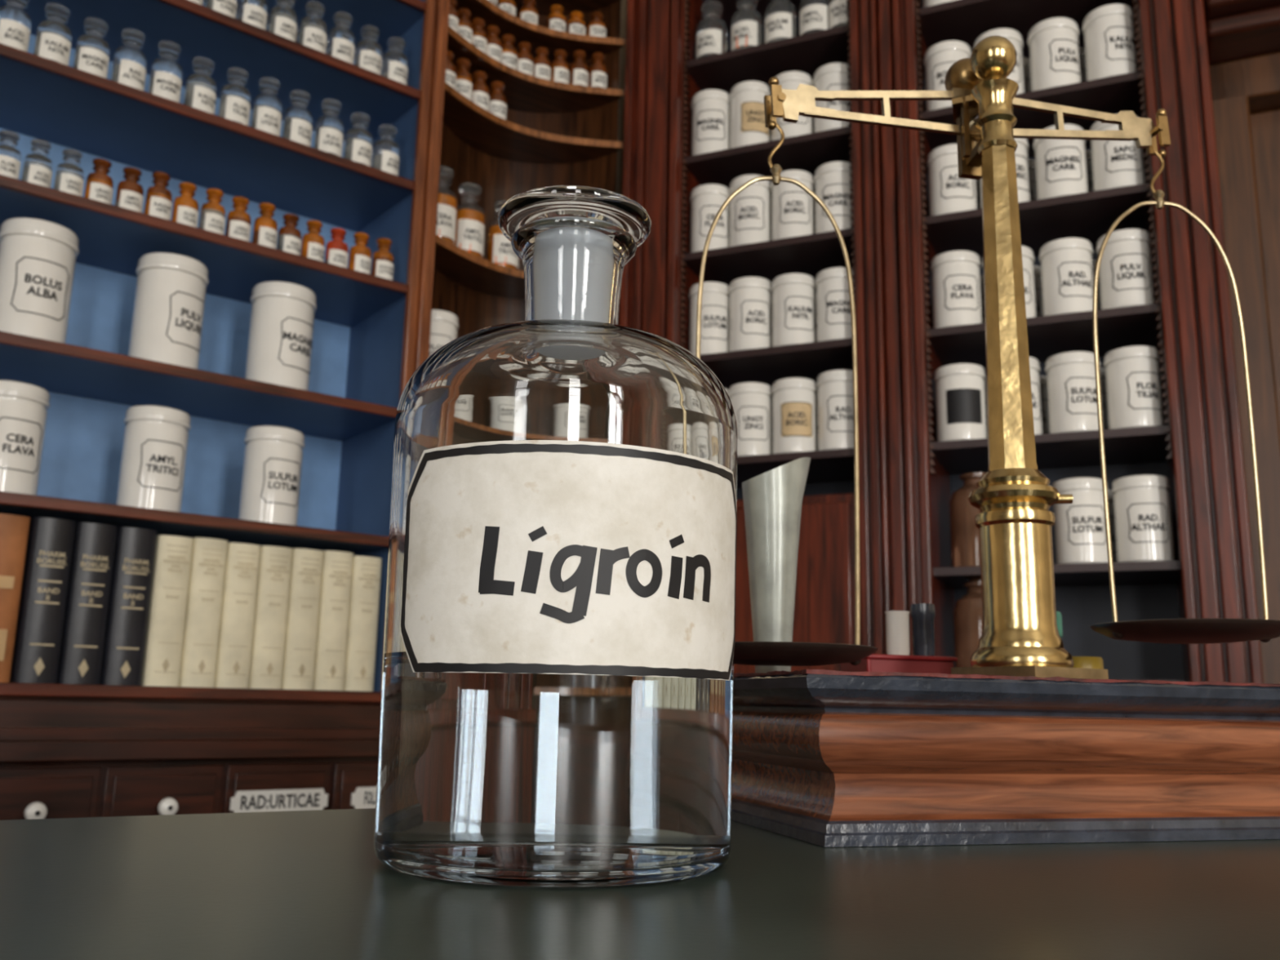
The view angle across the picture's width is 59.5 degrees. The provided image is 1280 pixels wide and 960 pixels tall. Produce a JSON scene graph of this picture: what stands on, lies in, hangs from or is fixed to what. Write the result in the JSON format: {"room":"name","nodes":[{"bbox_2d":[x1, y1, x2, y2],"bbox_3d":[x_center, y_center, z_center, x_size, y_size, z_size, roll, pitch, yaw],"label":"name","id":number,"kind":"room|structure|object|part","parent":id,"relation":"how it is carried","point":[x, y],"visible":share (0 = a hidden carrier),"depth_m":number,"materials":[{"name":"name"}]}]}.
{"room":"pharmacy","nodes":[
{"label":"pharmacy","id":0,"kind":"room"},
{"bbox_2d":[616,0,626,324],"bbox_3d":[1.550,-0.236,2.293,3.650,3.350,0.101,-4,-12,24],"label":"wall","id":1,"kind":"structure","parent":0,"point":[624,2],"depth_m":3.13,"materials":[{"name":"paint"}]},
{"bbox_2d":[1203,0,1279,65],"bbox_3d":[1.697,-1.037,2.120,1.145,0.270,0.388,-4,-12,24],"label":"crown molding","id":2,"kind":"structure","parent":1,"relation":"attached to","point":[1236,29],"depth_m":2.23,"materials":[{"name":"brown wood"}]},
{"bbox_2d":[1208,52,1279,684],"bbox_3d":[1.637,0.245,1.997,0.975,2.294,0.178,-4,-12,24],"label":"frame","id":3,"kind":"object","parent":1,"relation":"attached to","point":[1241,88],"visible":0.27,"depth_m":2.22,"materials":[{"name":"brown wood"}]},
{"bbox_2d":[1249,109,1279,425],"bbox_3d":[1.631,0.288,1.983,0.820,2.204,0.055,-4,-12,24],"label":"leaf","id":4,"kind":"object","parent":1,"relation":"attached to","point":[1265,126],"visible":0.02,"depth_m":2.30,"materials":[{"name":"brown wood"}]},
{"bbox_3d":[-0.121,1.061,0.145,6.600,0.100,5.500,1,-11,0],"label":"floor","id":5,"kind":"structure","parent":0,"visible":0},
{"bbox_2d":[0,0,449,820],"bbox_3d":[-1.195,-0.234,1.873,1.719,3.074,0.380,10,-14,-38],"label":"shelving unit","id":6,"kind":"object","parent":5,"relation":"on","point":[67,750],"visible":0.38,"depth_m":2.16,"materials":[{"name":"blue paint"}]},
{"bbox_2d":[0,513,30,682],"bbox_3d":[-1.218,0.174,1.755,0.412,0.271,0.178,10,-14,-38],"label":"books","id":7,"kind":"object","parent":6,"relation":"in","point":[14,529],"visible":0.93,"depth_m":1.81,"materials":[{"name":"brown leather"}]},
{"bbox_2d":[0,0,31,52],"bbox_3d":[-1.095,-0.784,1.951,0.049,0.096,0.064,10,-14,-38],"label":"glass bottles","id":8,"kind":"object","parent":6,"relation":"in","point":[15,24],"depth_m":1.94,"materials":[{"name":"white"}]},
{"bbox_2d":[0,379,50,495],"bbox_3d":[-1.060,-0.065,1.877,0.112,0.195,0.112,10,-14,-38],"label":"jar","id":9,"kind":"object","parent":6,"relation":"on","point":[24,406],"visible":0.93,"depth_m":1.85,"materials":[{"name":"white ceramic"}]},
{"bbox_2d":[0,217,79,343],"bbox_3d":[-1.052,-0.333,1.941,0.126,0.222,0.126,10,-14,-38],"label":"jar","id":10,"kind":"object","parent":6,"relation":"in","point":[37,257],"visible":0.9,"depth_m":1.90,"materials":[{"name":"white ceramic"}]},
{"bbox_2d":[33,2,71,66],"bbox_3d":[-1.047,-0.782,1.990,0.055,0.110,0.064,10,-14,-38],"label":"glass bottles","id":11,"kind":"object","parent":6,"relation":"in","point":[53,41],"depth_m":1.97,"materials":[{"name":"white"}]},
{"bbox_2d":[8,516,157,685],"bbox_3d":[-0.976,0.218,1.945,0.196,0.270,0.178,10,-14,-38],"label":"books","id":12,"kind":"object","parent":6,"relation":"in","point":[84,606],"visible":0.98,"depth_m":1.87,"materials":[{"name":"black leather"}]},
{"bbox_2d":[73,17,110,78],"bbox_3d":[-0.998,-0.773,2.029,0.055,0.109,0.064,10,-14,-38],"label":"glass bottles","id":13,"kind":"object","parent":6,"relation":"in","point":[92,52],"depth_m":2.01,"materials":[{"name":"white"}]},
{"bbox_2d":[111,27,146,90],"bbox_3d":[-0.949,-0.767,2.068,0.056,0.114,0.064,10,-14,-38],"label":"glass bottles","id":14,"kind":"object","parent":6,"relation":"in","point":[130,64],"depth_m":2.06,"materials":[{"name":"white"}]},
{"bbox_2d":[115,404,191,511],"bbox_3d":[-0.877,-0.033,2.021,0.112,0.195,0.112,10,-14,-38],"label":"jar","id":15,"kind":"object","parent":6,"relation":"on","point":[154,452],"visible":0.92,"depth_m":1.98,"materials":[{"name":"white ceramic"}]},
{"bbox_2d":[128,252,208,368],"bbox_3d":[-0.875,-0.302,2.079,0.126,0.222,0.126,10,-14,-38],"label":"jar","id":16,"kind":"object","parent":6,"relation":"in","point":[168,311],"visible":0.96,"depth_m":2.03,"materials":[{"name":"white ceramic"}]},
{"bbox_3d":[-1.270,-0.572,2.086,1.630,2.010,0.015,10,-14,-38],"label":"panel","id":17,"kind":"part","parent":6,"relation":"part of","materials":[{"name":"blue paint"}]},
{"bbox_2d":[0,130,394,279],"bbox_3d":[-0.910,-0.519,2.054,0.995,0.107,0.054,10,-14,-38],"label":"glass bottles","id":18,"kind":"object","parent":6,"relation":"in","point":[37,167],"visible":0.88,"depth_m":2.10,"materials":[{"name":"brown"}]},
{"bbox_2d":[202,0,206,6],"bbox_3d":[-0.895,-0.955,2.276,0.007,0.014,0.061,10,-14,-38],"label":"glass bottles","id":19,"kind":"object","parent":6,"relation":"in","point":[204,2],"depth_m":2.27,"materials":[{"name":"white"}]},
{"bbox_2d":[235,1,238,18],"bbox_3d":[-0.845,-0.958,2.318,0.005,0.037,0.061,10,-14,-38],"label":"glass bottles","id":20,"kind":"object","parent":6,"relation":"in","point":[237,2],"depth_m":2.32},
{"bbox_2d":[142,534,382,691],"bbox_3d":[-0.731,0.264,2.137,0.427,0.265,0.178,10,-14,-38],"label":"books","id":21,"kind":"object","parent":6,"relation":"in","point":[223,614],"visible":0.98,"depth_m":2.06,"materials":[{"name":"beige paper"}]},
{"bbox_2d":[266,13,269,31],"bbox_3d":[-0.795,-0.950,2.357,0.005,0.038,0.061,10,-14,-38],"label":"glass bottles","id":22,"kind":"object","parent":6,"relation":"in","point":[268,15],"depth_m":2.35,"materials":[{"name":"white"}]},
{"bbox_2d":[238,425,305,525],"bbox_3d":[-0.708,-0.003,2.154,0.112,0.195,0.112,10,-14,-38],"label":"jar","id":23,"kind":"object","parent":6,"relation":"on","point":[271,478],"visible":0.89,"depth_m":2.11,"materials":[{"name":"white ceramic"}]},
{"bbox_2d":[147,40,399,175],"bbox_3d":[-0.725,-0.730,2.244,0.504,0.119,0.064,10,-14,-38],"label":"glass bottles","id":24,"kind":"object","parent":6,"relation":"in","point":[166,77],"depth_m":2.22,"materials":[{"name":"white"}]},
{"bbox_2d":[244,280,316,391],"bbox_3d":[-0.709,-0.273,2.210,0.126,0.222,0.126,10,-14,-38],"label":"jar","id":25,"kind":"object","parent":6,"relation":"in","point":[281,330],"visible":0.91,"depth_m":2.16,"materials":[{"name":"white ceramic"}]},
{"bbox_2d":[296,30,298,42],"bbox_3d":[-0.745,-0.935,2.396,0.005,0.027,0.061,10,-14,-38],"label":"glass bottles","id":26,"kind":"object","parent":6,"relation":"in","point":[297,33],"depth_m":2.40,"materials":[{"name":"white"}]},
{"bbox_2d":[189,0,408,84],"bbox_3d":[-0.895,-0.962,2.147,0.985,0.132,0.066,10,-14,-38],"label":"glass bottles","id":27,"kind":"object","parent":6,"relation":"in","point":[282,20],"visible":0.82,"depth_m":2.31,"materials":[{"name":"white"}]},
{"bbox_2d":[431,0,625,337],"bbox_3d":[-0.310,-0.009,2.503,0.465,2.914,0.238,8,-13,-32],"label":"shelving","id":28,"kind":"object","parent":5,"relation":"on","point":[553,133],"visible":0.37,"depth_m":2.72,"materials":[{"name":"brown wood"}]},
{"bbox_2d":[428,309,458,356],"bbox_3d":[-0.315,-0.254,2.558,0.446,0.175,0.144,8,-13,-32],"label":"jars","id":29,"kind":"object","parent":28,"relation":"in","point":[444,326],"visible":0.19,"depth_m":2.41,"materials":[{"name":"white ceramic"}]},
{"bbox_2d":[444,49,506,119],"bbox_3d":[-0.391,-0.906,2.593,0.057,0.116,0.215,-7,-14,37],"label":"bottles","id":30,"kind":"object","parent":28,"relation":"in","point":[495,103],"visible":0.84,"depth_m":2.59,"materials":[{"name":"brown glass"}]},
{"bbox_2d":[435,165,518,269],"bbox_3d":[-0.299,-0.574,2.612,0.456,0.192,0.129,8,-13,-32],"label":"bottles","id":31,"kind":"object","parent":28,"relation":"in","point":[462,225],"visible":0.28,"depth_m":2.53,"materials":[{"name":"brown glass"}]},
{"bbox_2d":[448,0,607,88],"bbox_3d":[-0.285,-1.024,2.685,0.448,0.111,0.109,8,-13,-32],"label":"bottles","id":32,"kind":"object","parent":28,"relation":"in","point":[594,76],"visible":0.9,"depth_m":2.71,"materials":[{"name":"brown glass"}]},
{"bbox_2d":[488,0,606,37],"bbox_3d":[-0.279,-1.145,2.717,0.425,0.088,0.100,8,-13,-32],"label":"bottles","id":33,"kind":"object","parent":28,"relation":"in","point":[556,20],"visible":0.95,"depth_m":2.76,"materials":[{"name":"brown glass"}]},
{"bbox_2d":[0,808,1279,959],"bbox_3d":[0.088,0.572,0.232,2.650,0.900,0.880,8,-13,-31],"label":"countertop","id":34,"kind":"structure","parent":5,"relation":"on","point":[289,885],"depth_m":0.37,"materials":[{"name":"grey stone"}]},
{"bbox_2d":[373,185,737,887],"bbox_3d":[-0.032,0.018,0.483,0.148,0.280,0.148,1,-11,0],"label":"bottle","id":35,"kind":"object","parent":34,"relation":"on","point":[557,700],"visible":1,"depth_m":0.41,"materials":[{"name":"clear glass"}]},
{"bbox_2d":[731,669,1279,847],"bbox_3d":[0.254,0.169,0.702,0.452,0.081,0.277,4,-12,-16],"label":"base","id":36,"kind":"object","parent":34,"relation":"on","point":[823,757],"visible":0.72,"depth_m":0.56,"materials":[{"name":"brown wood"}]},
{"bbox_2d":[742,457,810,672],"bbox_3d":[0.096,0.060,0.781,0.050,0.157,0.043,1,-11,0],"label":"measuring cup","id":37,"kind":"object","parent":36,"relation":"on","point":[772,499],"visible":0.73,"depth_m":0.77,"materials":[{"name":"silver metal"}]},
{"bbox_2d":[840,653,957,674],"bbox_3d":[0.176,0.129,0.764,0.068,0.018,0.040,4,-12,-16],"label":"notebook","id":38,"kind":"object","parent":36,"relation":"on","point":[874,662],"visible":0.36,"depth_m":0.75,"materials":[{"name":"red leather"}]},
{"bbox_2d":[884,610,910,655],"bbox_3d":[0.177,0.105,0.769,0.018,0.030,0.018,1,-11,0],"label":"cup","id":39,"kind":"object","parent":38,"relation":"on","point":[897,622],"visible":0.87,"depth_m":0.76,"materials":[{"name":"white ceramic"}]},
{"bbox_2d":[910,603,935,656],"bbox_3d":[0.197,0.104,0.777,0.017,0.037,0.017,1,-11,0],"label":"vial","id":40,"kind":"object","parent":38,"relation":"on","point":[922,615],"visible":0.91,"depth_m":0.77,"materials":[{"name":"black glass"}]},
{"bbox_2d":[695,35,1279,679],"bbox_3d":[0.231,-0.087,0.745,0.408,0.436,0.129,4,-12,-12],"label":"balance scale","id":41,"kind":"object","parent":36,"relation":"on","point":[1020,637],"visible":0.91,"depth_m":0.71,"materials":[{"name":"metal"}]},
{"bbox_2d":[1056,611,1062,639],"bbox_3d":[0.282,0.119,0.792,0.034,0.052,0.034,1,-11,0],"label":"tin","id":42,"kind":"object","parent":36,"relation":"on","point":[1059,616],"visible":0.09,"depth_m":0.78,"materials":[{"name":"green metal"}]},
{"bbox_2d":[1072,656,1103,669],"bbox_3d":[0.319,0.139,0.810,0.031,0.022,0.031,1,-11,0],"label":"pot","id":43,"kind":"object","parent":36,"relation":"on","point":[1084,662],"visible":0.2,"depth_m":0.80,"materials":[{"name":"gold metal"}]},
{"bbox_2d":[618,0,1263,683],"bbox_3d":[0.581,-0.087,2.403,1.270,3.064,0.370,-4,-12,24],"label":"shelving unit","id":44,"kind":"object","parent":5,"relation":"on","point":[908,478],"visible":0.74,"depth_m":2.33,"materials":[{"name":"brown wood"}]},
{"bbox_2d":[690,62,849,155],"bbox_3d":[0.336,-0.842,2.689,0.404,0.176,0.226,-4,-12,24],"label":"jars","id":45,"kind":"object","parent":44,"relation":"in","point":[721,120],"visible":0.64,"depth_m":2.61,"materials":[{"name":"white ceramic"}]},
{"bbox_2d":[689,161,853,252],"bbox_3d":[0.331,-0.604,2.642,0.404,0.178,0.226,-4,-12,24],"label":"jars","id":46,"kind":"object","parent":44,"relation":"in","point":[764,211],"visible":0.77,"depth_m":2.55,"materials":[{"name":"white ceramic"}]},
{"bbox_2d":[688,266,854,355],"bbox_3d":[0.326,-0.360,2.593,0.404,0.181,0.226,-4,-12,24],"label":"jars","id":47,"kind":"object","parent":44,"relation":"in","point":[749,313],"visible":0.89,"depth_m":2.50,"materials":[{"name":"white ceramic"}]},
{"bbox_2d":[696,0,848,58],"bbox_3d":[0.327,-1.096,2.677,0.406,0.170,0.077,-4,-12,24],"label":"glass bottles","id":48,"kind":"object","parent":44,"relation":"in","point":[780,15],"visible":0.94,"depth_m":2.66,"materials":[{"name":"white glass"}]},
{"bbox_2d":[724,368,853,456],"bbox_3d":[0.322,-0.123,2.546,0.404,0.181,0.226,-4,-12,24],"label":"jars","id":49,"kind":"object","parent":44,"relation":"in","point":[791,415],"visible":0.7,"depth_m":2.43,"materials":[{"name":"white ceramic"}]},
{"bbox_2d":[922,0,955,7],"bbox_3d":[0.862,-1.119,2.510,0.435,0.171,0.229,-4,-12,24],"label":"jars","id":50,"kind":"object","parent":44,"relation":"in","point":[926,3],"visible":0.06,"depth_m":2.48,"materials":[{"name":"white ceramic"}]},
{"bbox_3d":[0.651,0.019,2.547,1.270,2.914,0.015,-4,-12,24],"label":"panel","id":51,"kind":"part","parent":44,"relation":"part of","materials":[{"name":"brown wood"}]},
{"bbox_2d":[949,472,986,667],"bbox_3d":[0.688,0.192,2.268,0.110,0.417,0.110,-4,-12,24],"label":"glass bottles","id":52,"kind":"object","parent":44,"relation":"in","point":[964,534],"visible":0.46,"depth_m":2.24},
{"bbox_2d":[923,3,1138,111],"bbox_3d":[0.857,-0.873,2.461,0.435,0.169,0.229,-4,-12,24],"label":"jars","id":53,"kind":"object","parent":44,"relation":"in","point":[1056,58],"visible":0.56,"depth_m":2.34,"materials":[{"name":"white ceramic"}]},
{"bbox_2d":[926,115,1146,216],"bbox_3d":[0.853,-0.636,2.414,0.435,0.172,0.229,-4,-12,24],"label":"jars","id":54,"kind":"object","parent":44,"relation":"in","point":[1060,167],"visible":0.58,"depth_m":2.31,"materials":[{"name":"white ceramic"}]},
{"bbox_2d":[930,228,1155,328],"bbox_3d":[0.848,-0.391,2.365,0.435,0.172,0.229,-4,-12,24],"label":"jars","id":55,"kind":"object","parent":44,"relation":"in","point":[1063,282],"visible":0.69,"depth_m":2.25,"materials":[{"name":"white ceramic"}]},
{"bbox_2d":[933,345,1164,441],"bbox_3d":[0.843,-0.154,2.318,0.435,0.172,0.229,-4,-12,24],"label":"jars","id":56,"kind":"object","parent":44,"relation":"in","point":[1064,400],"visible":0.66,"depth_m":2.21,"materials":[{"name":"white ceramic"}]},
{"bbox_2d":[1052,474,1174,564],"bbox_3d":[0.939,0.092,2.223,0.215,0.172,0.229,-4,-12,23],"label":"jars","id":57,"kind":"object","parent":44,"relation":"in","point":[1140,508],"visible":0.78,"depth_m":2.13,"materials":[{"name":"white ceramic"}]}
]}

